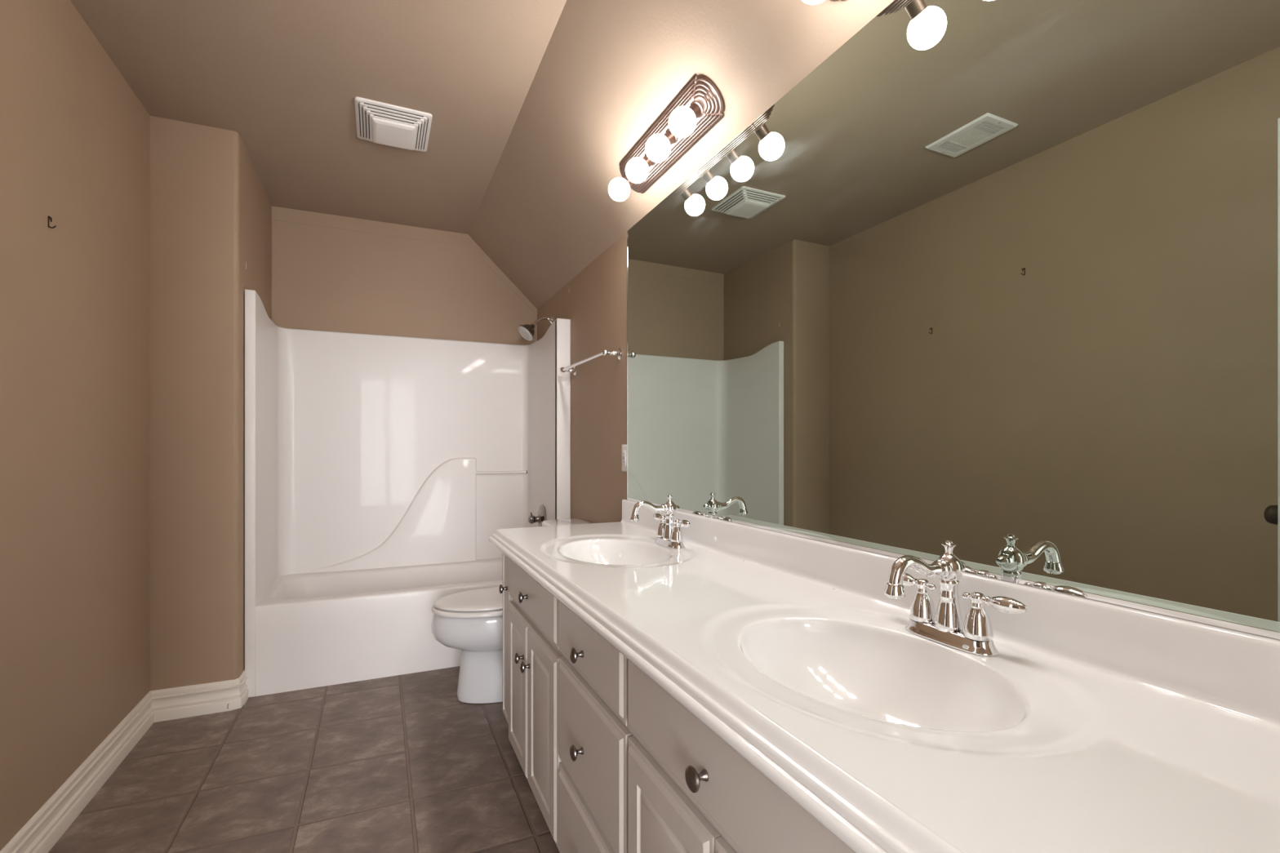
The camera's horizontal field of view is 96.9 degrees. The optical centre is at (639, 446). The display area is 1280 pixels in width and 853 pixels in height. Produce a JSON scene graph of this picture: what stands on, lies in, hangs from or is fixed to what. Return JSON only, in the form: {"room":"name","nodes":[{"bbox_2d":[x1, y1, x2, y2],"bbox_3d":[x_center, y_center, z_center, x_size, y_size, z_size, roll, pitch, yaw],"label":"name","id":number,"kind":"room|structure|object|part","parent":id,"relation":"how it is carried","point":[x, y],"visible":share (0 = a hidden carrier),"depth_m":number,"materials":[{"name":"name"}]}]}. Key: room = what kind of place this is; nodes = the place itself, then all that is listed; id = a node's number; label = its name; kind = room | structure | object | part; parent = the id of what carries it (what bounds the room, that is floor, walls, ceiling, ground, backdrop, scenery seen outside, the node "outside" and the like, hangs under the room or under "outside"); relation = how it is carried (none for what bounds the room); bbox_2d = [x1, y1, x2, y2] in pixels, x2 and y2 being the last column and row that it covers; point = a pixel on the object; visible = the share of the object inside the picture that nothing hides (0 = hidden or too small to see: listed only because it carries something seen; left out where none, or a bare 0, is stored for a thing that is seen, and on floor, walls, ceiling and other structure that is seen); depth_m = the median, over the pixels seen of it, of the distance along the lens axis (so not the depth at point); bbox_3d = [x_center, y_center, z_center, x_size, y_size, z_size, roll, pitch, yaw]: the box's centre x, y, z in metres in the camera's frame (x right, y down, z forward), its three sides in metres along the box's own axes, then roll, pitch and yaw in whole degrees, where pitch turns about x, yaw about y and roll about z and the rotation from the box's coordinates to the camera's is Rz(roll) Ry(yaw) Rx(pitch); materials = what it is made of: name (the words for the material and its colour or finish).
{"room":"bathroom","nodes":[
{"label":"bathroom","id":0,"kind":"room"},
{"bbox_2d":[0,0,150,851],"bbox_3d":[-1.321,-0.114,0.701,0.100,2.500,3.580,0,0,-25],"label":"wall","id":1,"kind":"structure","parent":0,"point":[75,135],"depth_m":1.73,"materials":[{"name":"beige paint"}]},
{"bbox_2d":[48,215,56,228],"bbox_3d":[-1.685,-0.641,1.625,0.014,0.033,0.014,0,0,-25],"label":"hanger","id":2,"kind":"object","parent":1,"relation":"attached to","point":[49,217],"visible":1,"depth_m":1.62,"materials":[{"name":"brown metal"}]},
{"bbox_2d":[0,691,154,852],"bbox_3d":[-1.506,1.073,1.243,0.019,0.126,2.420,0,0,-25],"label":"baseboard","id":3,"kind":"structure","parent":1,"relation":"attached to","point":[44,829],"depth_m":1.77,"materials":[{"name":"beige paint"}]},
{"bbox_2d":[150,115,271,690],"bbox_3d":[-2.103,-0.114,2.760,0.406,2.500,0.847,0,0,-25],"label":"wall","id":4,"kind":"structure","parent":0,"point":[211,208],"depth_m":2.40,"materials":[{"name":"beige paint"}]},
{"bbox_2d":[150,669,248,722],"bbox_3d":[-1.892,1.073,2.444,0.324,0.126,0.135,0,0,-25],"label":"baseboard","id":5,"kind":"structure","parent":4,"relation":"attached to","point":[188,701],"depth_m":2.39,"materials":[{"name":"beige paint"}]},
{"bbox_2d":[48,666,559,852],"bbox_3d":[-0.912,1.161,1.401,2.630,0.050,4.629,0,0,-25],"label":"floor","id":6,"kind":"structure","parent":0,"point":[398,763],"depth_m":1.92,"materials":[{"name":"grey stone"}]},
{"bbox_2d":[244,288,570,697],"bbox_3d":[-1.237,0.214,3.187,1.520,1.843,0.772,0,0,-25],"label":"bathtub surround","id":7,"kind":"object","parent":6,"relation":"on","point":[381,471],"visible":0.84,"depth_m":3.29,"materials":[{"name":"white plastic"}]},
{"bbox_2d":[254,558,502,696],"bbox_3d":[-1.237,0.931,3.187,1.514,0.410,0.768,0,0,-25],"label":"tub basin","id":8,"kind":"object","parent":7,"relation":"in","point":[319,627],"depth_m":2.78,"materials":[{"name":"white plastic"}]},
{"bbox_3d":[-1.366,0.424,3.467,1.366,0.703,0.025,0,0,-24],"label":"shelf panel","id":9,"kind":"part","parent":7,"relation":"part of","materials":[{"name":"white plastic"}]},
{"bbox_2d":[528,504,546,526],"bbox_3d":[-0.623,0.436,3.374,0.087,0.176,0.176,0,0,-25],"label":"shower valve","id":10,"kind":"object","parent":7,"relation":"attached to","point":[541,517],"visible":0.9,"depth_m":3.36,"materials":[{"name":"silver metal"}]},
{"bbox_3d":[-0.645,0.427,3.365,0.039,0.069,0.052,0,0,-25],"label":"handle","id":11,"kind":"part","parent":10,"relation":"part of","materials":[{"name":"silver metal"}]},
{"bbox_3d":[-0.613,0.436,3.379,0.036,0.056,0.056,0,0,-25],"label":"stem","id":12,"kind":"part","parent":10,"relation":"part of","materials":[{"name":"silver metal"}]},
{"bbox_2d":[431,518,591,703],"bbox_3d":[-0.573,0.757,2.649,0.755,0.757,0.460,0,0,-25],"label":"toilet","id":13,"kind":"object","parent":6,"relation":"on","point":[470,621],"visible":0.38,"depth_m":2.49,"materials":[{"name":"white ceramic"}]},
{"bbox_3d":[-0.672,0.721,2.603,0.538,0.024,0.380,0,0,-25],"label":"seat","id":14,"kind":"part","parent":13,"relation":"part of","materials":[{"name":"white plastic"}]},
{"bbox_3d":[-0.617,0.935,2.628,0.658,0.401,0.372,0,0,-25],"label":"bowl","id":15,"kind":"part","parent":13,"relation":"part of","materials":[{"name":"white ceramic"}]},
{"bbox_3d":[-0.665,0.696,2.606,0.533,0.023,0.362,0,0,-25],"label":"lid","id":16,"kind":"part","parent":13,"relation":"part of","materials":[{"name":"white plastic"}]},
{"bbox_3d":[-0.325,0.398,2.763,0.209,0.038,0.460,0,0,-25],"label":"tank lid","id":17,"kind":"part","parent":13,"relation":"part of","materials":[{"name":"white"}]},
{"bbox_2d":[498,552,854,852],"bbox_3d":[0.135,0.753,1.345,0.571,0.765,2.170,0,0,-25],"label":"vanity cabinet","id":18,"kind":"object","parent":6,"relation":"on","point":[611,762],"visible":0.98,"depth_m":1.14,"materials":[{"name":"beige paint"}]},
{"bbox_3d":[-0.514,0.536,2.127,0.030,0.035,0.035,0,0,-25],"label":"knob","id":19,"kind":"part","parent":18,"relation":"part of","materials":[{"name":"silver metal"}]},
{"bbox_3d":[-0.504,0.721,2.163,0.018,0.665,0.150,0,0,-25],"label":"door","id":20,"kind":"part","parent":18,"relation":"part of","materials":[{"name":"beige paint"}]},
{"bbox_3d":[-0.394,0.689,1.844,0.030,0.035,0.035,0,0,-25],"label":"knob","id":21,"kind":"part","parent":18,"relation":"part of","materials":[{"name":"silver metal"}]},
{"bbox_3d":[-0.416,0.825,1.949,0.018,0.511,0.296,0,0,-25],"label":"door","id":22,"kind":"part","parent":18,"relation":"part of","materials":[{"name":"beige paint"}]},
{"bbox_3d":[-0.371,0.479,1.796,0.030,0.035,0.035,0,0,-25],"label":"knob","id":23,"kind":"part","parent":18,"relation":"part of","materials":[{"name":"silver metal"}]},
{"bbox_3d":[-0.359,0.689,1.769,0.030,0.035,0.035,0,0,-25],"label":"knob","id":24,"kind":"part","parent":18,"relation":"part of","materials":[{"name":"silver metal"}]},
{"bbox_3d":[-0.347,0.467,1.801,0.018,0.156,0.622,0,0,-25],"label":"drawer","id":25,"kind":"part","parent":18,"relation":"part of","materials":[{"name":"beige paint"}]},
{"bbox_3d":[-0.285,0.825,1.665,0.018,0.511,0.322,0,0,-25],"label":"door","id":26,"kind":"part","parent":18,"relation":"part of","materials":[{"name":"beige paint"}]},
{"bbox_3d":[-0.146,0.706,1.307,0.030,0.035,0.035,0,0,-25],"label":"knob","id":27,"kind":"part","parent":18,"relation":"part of","materials":[{"name":"silver metal"}]},
{"bbox_3d":[-0.146,0.482,1.307,0.030,0.035,0.035,0,0,-25],"label":"knob","id":28,"kind":"part","parent":18,"relation":"part of","materials":[{"name":"silver metal"}]},
{"bbox_3d":[-0.119,0.963,1.307,0.018,0.235,0.449,0,0,-25],"label":"drawer","id":29,"kind":"part","parent":18,"relation":"part of","materials":[{"name":"beige paint"}]},
{"bbox_3d":[-0.119,0.467,1.307,0.018,0.156,0.449,0,0,-25],"label":"drawer","id":30,"kind":"part","parent":18,"relation":"part of","materials":[{"name":"beige paint"}]},
{"bbox_3d":[-0.119,0.696,1.307,0.018,0.268,0.449,0,0,-25],"label":"drawer","id":31,"kind":"part","parent":18,"relation":"part of","materials":[{"name":"beige paint"}]},
{"bbox_3d":[0.043,0.821,0.955,0.018,0.519,0.308,0,0,-25],"label":"door","id":32,"kind":"part","parent":18,"relation":"part of","materials":[{"name":"beige paint"}]},
{"bbox_3d":[0.082,0.476,0.813,0.030,0.035,0.035,0,0,-25],"label":"knob","id":33,"kind":"part","parent":18,"relation":"part of","materials":[{"name":"silver metal"}]},
{"bbox_3d":[0.174,0.821,0.670,0.018,0.519,0.312,0,0,-25],"label":"door","id":34,"kind":"part","parent":18,"relation":"part of","materials":[{"name":"beige paint"}]},
{"bbox_3d":[0.109,0.467,0.812,0.018,0.156,0.623,0,0,-25],"label":"drawer","id":35,"kind":"part","parent":18,"relation":"part of","materials":[{"name":"beige paint"}]},
{"bbox_2d":[488,499,1279,852],"bbox_3d":[0.130,0.346,1.343,0.583,0.232,2.174,0,0,-25],"label":"countertop","id":36,"kind":"structure","parent":18,"relation":"on","point":[1095,726],"depth_m":0.74,"materials":[{"name":"white stone"}]},
{"bbox_2d":[629,493,690,549],"bbox_3d":[0.094,0.245,1.879,0.199,0.171,0.201,0,0,26],"label":"faucet","id":37,"kind":"object","parent":36,"relation":"on","point":[669,534],"visible":1,"depth_m":1.87,"materials":[{"name":"silver metal"}]},
{"bbox_3d":[0.029,0.211,1.861,0.135,0.066,0.033,0,0,-25],"label":"spout","id":38,"kind":"part","parent":37,"relation":"part of","materials":[{"name":"silver metal"}]},
{"bbox_3d":[0.070,0.247,1.963,0.025,0.025,0.103,0,0,-25],"label":"lever","id":39,"kind":"part","parent":37,"relation":"part of","materials":[{"name":"silver metal"}]},
{"bbox_3d":[0.078,0.274,1.940,0.044,0.072,0.044,0,0,-25],"label":"handle","id":40,"kind":"part","parent":37,"relation":"part of","materials":[{"name":"silver metal"}]},
{"bbox_3d":[0.100,0.321,1.894,0.058,0.020,0.164,0,0,-25],"label":"plate","id":41,"kind":"part","parent":37,"relation":"part of","materials":[{"name":"silver metal"}]},
{"bbox_3d":[0.121,0.274,1.848,0.044,0.072,0.044,0,0,-25],"label":"handle","id":42,"kind":"part","parent":37,"relation":"part of","materials":[{"name":"silver metal"}]},
{"bbox_3d":[0.133,0.247,1.827,0.025,0.025,0.103,0,0,-25],"label":"lever","id":43,"kind":"part","parent":37,"relation":"part of","materials":[{"name":"silver metal"}]},
{"bbox_2d":[884,539,1027,657],"bbox_3d":[0.522,0.245,0.952,0.199,0.171,0.201,0,0,26],"label":"faucet","id":44,"kind":"object","parent":36,"relation":"on","point":[946,627],"visible":1,"depth_m":0.94,"materials":[{"name":"silver metal"}]},
{"bbox_3d":[0.457,0.211,0.934,0.135,0.066,0.033,0,0,-25],"label":"spout","id":45,"kind":"part","parent":44,"relation":"part of","materials":[{"name":"silver metal"}]},
{"bbox_3d":[0.498,0.247,1.036,0.025,0.025,0.103,0,0,-25],"label":"lever","id":46,"kind":"part","parent":44,"relation":"part of","materials":[{"name":"silver metal"}]},
{"bbox_3d":[0.506,0.274,1.013,0.044,0.072,0.044,0,0,-25],"label":"handle","id":47,"kind":"part","parent":44,"relation":"part of","materials":[{"name":"silver metal"}]},
{"bbox_3d":[0.527,0.321,0.967,0.058,0.020,0.164,0,0,-25],"label":"plate","id":48,"kind":"part","parent":44,"relation":"part of","materials":[{"name":"silver metal"}]},
{"bbox_3d":[0.549,0.274,0.921,0.044,0.072,0.044,0,0,-25],"label":"handle","id":49,"kind":"part","parent":44,"relation":"part of","materials":[{"name":"silver metal"}]},
{"bbox_3d":[0.561,0.247,0.900,0.025,0.025,0.103,0,0,-25],"label":"lever","id":50,"kind":"part","parent":44,"relation":"part of","materials":[{"name":"silver metal"}]},
{"bbox_2d":[271,219,537,345],"bbox_3d":[-1.555,-0.114,3.510,2.032,2.500,0.100,0,0,-24],"label":"wall","id":51,"kind":"structure","parent":0,"point":[324,278],"depth_m":3.46,"materials":[{"name":"beige paint"}]},
{"bbox_2d":[271,205,537,315],"bbox_3d":[-1.393,-1.125,3.523,1.524,0.479,0.005,0,0,-24],"label":"trim","id":52,"kind":"structure","parent":51,"relation":"attached to","point":[282,214],"depth_m":3.46,"materials":[{"name":"beige paint"}]},
{"bbox_2d":[70,0,893,308],"bbox_3d":[-0.652,-1.220,1.554,2.030,0.589,4.569,0,0,-25],"label":"ceiling","id":53,"kind":"structure","parent":0,"point":[535,107],"depth_m":2.05,"materials":[{"name":"beige paint"}]},
{"bbox_2d":[354,96,432,151],"bbox_3d":[-1.049,-1.341,2.413,0.287,0.048,0.320,0,0,-25],"label":"exhaust fan","id":54,"kind":"object","parent":53,"relation":"attached to","point":[376,122],"visible":1,"depth_m":2.34,"materials":[{"name":"white plastic"}]},
{"bbox_2d":[608,75,724,201],"bbox_3d":[0.059,-0.988,1.890,0.158,0.162,0.638,0,0,-25],"label":"vanity light","id":55,"kind":"object","parent":53,"relation":"attached to","point":[699,106],"visible":1,"depth_m":1.78,"materials":[{"name":"silver metal"}]},
{"bbox_2d":[608,175,635,201],"bbox_3d":[-0.065,-0.961,2.097,0.107,0.108,0.081,0,0,-25],"label":"bulb","id":56,"kind":"object","parent":55,"relation":"attached to","point":[619,188],"depth_m":2.07,"materials":[{"name":"white glass"}]},
{"bbox_2d":[625,153,655,183],"bbox_3d":[0.002,-0.961,1.952,0.107,0.108,0.081,0,0,-25],"label":"bulb","id":57,"kind":"object","parent":55,"relation":"attached to","point":[637,169],"depth_m":1.93,"materials":[{"name":"white glass"}]},
{"bbox_2d":[645,128,677,162],"bbox_3d":[0.069,-0.961,1.807,0.107,0.108,0.081,0,0,-25],"label":"bulb","id":58,"kind":"object","parent":55,"relation":"attached to","point":[659,146],"depth_m":1.78,"materials":[{"name":"white glass"}]},
{"bbox_2d":[668,101,703,137],"bbox_3d":[0.136,-0.961,1.662,0.107,0.108,0.081,0,0,-25],"label":"bulb","id":59,"kind":"object","parent":55,"relation":"attached to","point":[683,120],"depth_m":1.64,"materials":[{"name":"white glass"}]},
{"bbox_2d":[802,0,844,4],"bbox_3d":[0.493,-0.988,0.949,0.158,0.162,0.638,0,0,-25],"label":"vanity light","id":60,"kind":"object","parent":53,"relation":"attached to","point":[808,2],"visible":1,"depth_m":1.16,"materials":[{"name":"white glass"}]},
{"bbox_2d":[802,0,824,4],"bbox_3d":[0.370,-0.961,1.155,0.107,0.108,0.081,0,0,-25],"label":"bulb","id":61,"kind":"object","parent":60,"relation":"attached to","point":[809,2],"depth_m":1.16,"materials":[{"name":"white glass"}]},
{"bbox_2d":[537,231,626,523],"bbox_3d":[0.223,0.105,1.958,0.100,2.061,4.569,0,0,-25],"label":"wall","id":62,"kind":"structure","parent":0,"point":[594,300],"depth_m":2.76,"materials":[{"name":"beige paint"}]},
{"bbox_2d":[517,314,553,340],"bbox_3d":[-0.634,-0.727,3.444,0.211,0.173,0.116,0,0,-25],"label":"shower","id":63,"kind":"object","parent":62,"relation":"attached to","point":[526,331],"visible":0.99,"depth_m":3.41,"materials":[{"name":"silver metal"}]},
{"bbox_3d":[-0.602,-0.757,3.467,0.127,0.074,0.017,0,0,-25],"label":"arm","id":64,"kind":"part","parent":63,"relation":"part of","materials":[{"name":"silver metal"}]},
{"bbox_2d":[560,347,622,375],"bbox_3d":[-0.259,-0.410,2.779,0.088,0.054,0.681,0,0,-25],"label":"towel bar","id":65,"kind":"object","parent":62,"relation":"attached to","point":[619,353],"visible":1,"depth_m":2.62,"materials":[{"name":"silver metal"}]},
{"bbox_3d":[-0.377,-0.410,3.070,0.059,0.054,0.054,0,0,-25],"label":"post","id":66,"kind":"part","parent":65,"relation":"part of","materials":[{"name":"silver metal"}]},
{"bbox_3d":[-0.114,-0.410,2.500,0.059,0.054,0.054,0,0,-25],"label":"post","id":67,"kind":"part","parent":65,"relation":"part of","materials":[{"name":"silver metal"}]},
{"bbox_2d":[622,444,626,471],"bbox_3d":[-0.067,0.051,2.456,0.009,0.117,0.064,0,0,-25],"label":"wall outlet","id":68,"kind":"object","parent":62,"relation":"attached to","point":[624,446],"visible":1,"depth_m":2.45,"materials":[{"name":"white plastic"}]},
{"bbox_2d":[622,450,626,465],"bbox_3d":[-0.069,0.051,2.457,0.004,0.066,0.033,0,0,-25],"label":"receptacle","id":69,"kind":"object","parent":68,"relation":"attached to","point":[624,452],"depth_m":2.45,"materials":[{"name":"white paint"}]},
{"bbox_2d":[620,499,1279,728],"bbox_3d":[0.382,0.300,1.460,0.027,0.140,2.174,0,0,-25],"label":"backsplash","id":70,"kind":"structure","parent":62,"relation":"attached to","point":[1236,673],"depth_m":0.85,"materials":[{"name":"white stone"}]},
{"bbox_2d":[626,0,1279,640],"bbox_3d":[0.397,-0.346,1.453,0.007,1.150,2.145,0,0,-25],"label":"wall mirror","id":71,"kind":"object","parent":62,"relation":"attached to","point":[998,280],"visible":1,"depth_m":0.97,"materials":[{"name":"clear glass"}]}
]}

